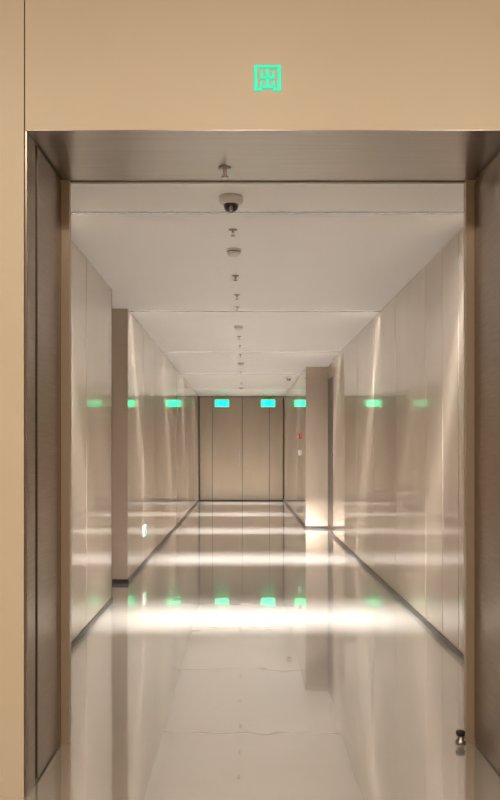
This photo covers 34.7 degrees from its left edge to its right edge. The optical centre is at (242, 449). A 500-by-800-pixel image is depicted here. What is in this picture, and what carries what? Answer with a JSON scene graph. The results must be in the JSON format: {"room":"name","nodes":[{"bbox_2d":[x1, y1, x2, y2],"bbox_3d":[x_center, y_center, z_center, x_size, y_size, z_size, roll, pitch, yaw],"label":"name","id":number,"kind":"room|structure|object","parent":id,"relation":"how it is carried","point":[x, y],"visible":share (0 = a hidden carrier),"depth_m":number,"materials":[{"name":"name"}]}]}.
{"room":"corridor","nodes":[
{"label":"corridor","id":0,"kind":"room"},
{"bbox_2d":[71,240,198,641],"bbox_3d":[-1.324,-0.039,12.040,0.400,2.678,16.920,0,0,0],"label":"wall","id":1,"kind":"structure","parent":0,"point":[135,416],"depth_m":7.80,"materials":[{"name":"grey"}]},
{"bbox_2d":[71,500,198,649],"bbox_3d":[-1.280,1.280,12.040,0.328,0.040,16.920,0,0,0],"label":"baseboard","id":2,"kind":"structure","parent":1,"relation":"attached to","point":[81,634],"depth_m":7.79,"materials":[{"name":"grey metal"}]},
{"bbox_2d":[143,525,145,536],"bbox_3d":[-1.115,0.920,9.100,0.018,0.120,0.180,0,0,0],"label":"sign","id":3,"kind":"object","parent":1,"relation":"attached to","point":[144,526],"visible":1,"depth_m":9.01,"materials":[{"name":"white plastic"}]},
{"bbox_2d":[0,501,499,799],"bbox_3d":[0.000,1.360,8.850,6.000,0.120,23.700,0,0,0],"label":"floor","id":4,"kind":"structure","parent":0,"point":[252,656],"depth_m":4.49,"materials":[{"name":"tile"}]},
{"bbox_2d":[199,500,282,500],"bbox_3d":[-0.042,1.291,20.512,2.164,0.018,0.065,0,0,0],"label":"threshold","id":5,"kind":"object","parent":4,"relation":"on","point":[199,500],"visible":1,"depth_m":20.48,"materials":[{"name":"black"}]},
{"bbox_2d":[199,396,282,499],"bbox_3d":[-0.042,-0.038,20.525,2.160,2.676,0.050,0,0,0],"label":"door","id":6,"kind":"structure","parent":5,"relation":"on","point":[250,428],"depth_m":20.50,"materials":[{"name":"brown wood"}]},
{"bbox_2d":[455,729,465,744],"bbox_3d":[0.965,1.272,3.550,0.044,0.056,0.044,0,0,0],"label":"door stop","id":7,"kind":"object","parent":4,"relation":"on","point":[460,733],"visible":1,"depth_m":3.54,"materials":[{"name":"silver metal"}]},
{"bbox_2d":[0,0,499,796],"bbox_3d":[0.000,-0.500,3.290,6.000,3.600,0.580,0,0,0],"label":"wall","id":8,"kind":"structure","parent":0,"point":[65,64],"depth_m":3.00,"materials":[{"name":"paint"}]},
{"bbox_2d":[25,130,499,795],"bbox_3d":[0.110,0.050,3.296,1.856,2.501,0.589,0,0,0],"label":"frame","id":9,"kind":"object","parent":8,"relation":"attached to","point":[76,156],"visible":0.99,"depth_m":3.32,"materials":[{"name":"brown metal"}]},
{"bbox_2d":[218,166,230,178],"bbox_3d":[-0.078,-1.178,3.400,0.056,0.042,0.056,0,0,0],"label":"sprinkler","id":10,"kind":"object","parent":9,"relation":"attached to","point":[224,169],"visible":1,"depth_m":3.39,"materials":[{"name":"silver metal"}]},
{"bbox_2d":[254,65,280,90],"bbox_3d":[0.092,-1.393,2.997,0.100,0.096,0.006,0,0,0],"label":"pictogram","id":11,"kind":"object","parent":8,"relation":"attached to","point":[267,77],"visible":1,"depth_m":2.99,"materials":[{"name":"teal plastic"}]},
{"bbox_2d":[71,184,463,395],"bbox_3d":[0.118,-1.448,12.140,3.284,0.140,17.120,0,0,0],"label":"ceiling","id":12,"kind":"structure","parent":0,"point":[316,263],"depth_m":5.82,"materials":[{"name":"paint"}]},
{"bbox_2d":[215,400,228,406],"bbox_3d":[-0.522,-1.224,19.896,0.350,0.308,0.048,0,0,0],"label":"exit sign","id":13,"kind":"object","parent":12,"relation":"hanging from","point":[218,403],"visible":1,"depth_m":19.88,"materials":[{"name":"teal plastic"}]},
{"bbox_2d":[219,193,242,212],"bbox_3d":[-0.065,-1.335,4.360,0.136,0.086,0.136,0,0,0],"label":"dome security camera","id":14,"kind":"object","parent":12,"relation":"attached to","point":[230,201],"visible":1,"depth_m":4.32,"materials":[{"name":"white plastic"}]},
{"bbox_2d":[229,228,236,236],"bbox_3d":[-0.062,-1.357,5.000,0.056,0.042,0.056,0,0,0],"label":"sprinkler","id":15,"kind":"object","parent":12,"relation":"attached to","point":[230,229],"visible":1,"depth_m":4.99,"materials":[{"name":"silver metal"}]},
{"bbox_2d":[226,248,241,256],"bbox_3d":[-0.062,-1.355,5.500,0.106,0.047,0.106,0,0,0],"label":"smoke detector","id":16,"kind":"object","parent":12,"relation":"attached to","point":[232,252],"visible":1,"depth_m":5.46,"materials":[{"name":"white plastic"}]},
{"bbox_2d":[234,325,242,330],"bbox_3d":[-0.050,-1.355,8.900,0.106,0.047,0.106,0,0,0],"label":"smoke detector","id":17,"kind":"object","parent":12,"relation":"attached to","point":[237,327],"visible":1,"depth_m":8.86,"materials":[{"name":"white plastic"}]},
{"bbox_2d":[261,400,274,406],"bbox_3d":[0.622,-1.224,19.896,0.350,0.308,0.048,0,0,0],"label":"exit sign","id":18,"kind":"object","parent":12,"relation":"hanging from","point":[264,403],"visible":1,"depth_m":19.88,"materials":[{"name":"teal plastic"}]},
{"bbox_2d":[283,396,283,498],"bbox_3d":[-0.042,-0.039,20.630,2.564,2.678,0.140,0,0,0],"label":"wall","id":19,"kind":"structure","parent":0,"point":[283,396],"depth_m":20.56,"materials":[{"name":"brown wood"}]},
{"bbox_2d":[284,227,463,653],"bbox_3d":[1.400,-0.039,12.040,0.720,2.678,16.920,0,0,0],"label":"wall","id":20,"kind":"structure","parent":0,"point":[398,384],"depth_m":6.91,"materials":[{"name":"grey"}]},
{"bbox_2d":[328,377,332,531],"bbox_3d":[1.425,0.075,12.675,0.040,2.441,1.130,0,0,0],"label":"leaf","id":21,"kind":"object","parent":20,"relation":"attached to","point":[330,382],"visible":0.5,"depth_m":12.85,"materials":[{"name":"brown"}]},
{"bbox_2d":[283,499,463,661],"bbox_3d":[1.218,1.280,12.040,0.373,0.040,16.920,0,0,0],"label":"baseboard","id":22,"kind":"structure","parent":20,"relation":"attached to","point":[421,618],"depth_m":6.87,"materials":[{"name":"grey metal"}]}
]}

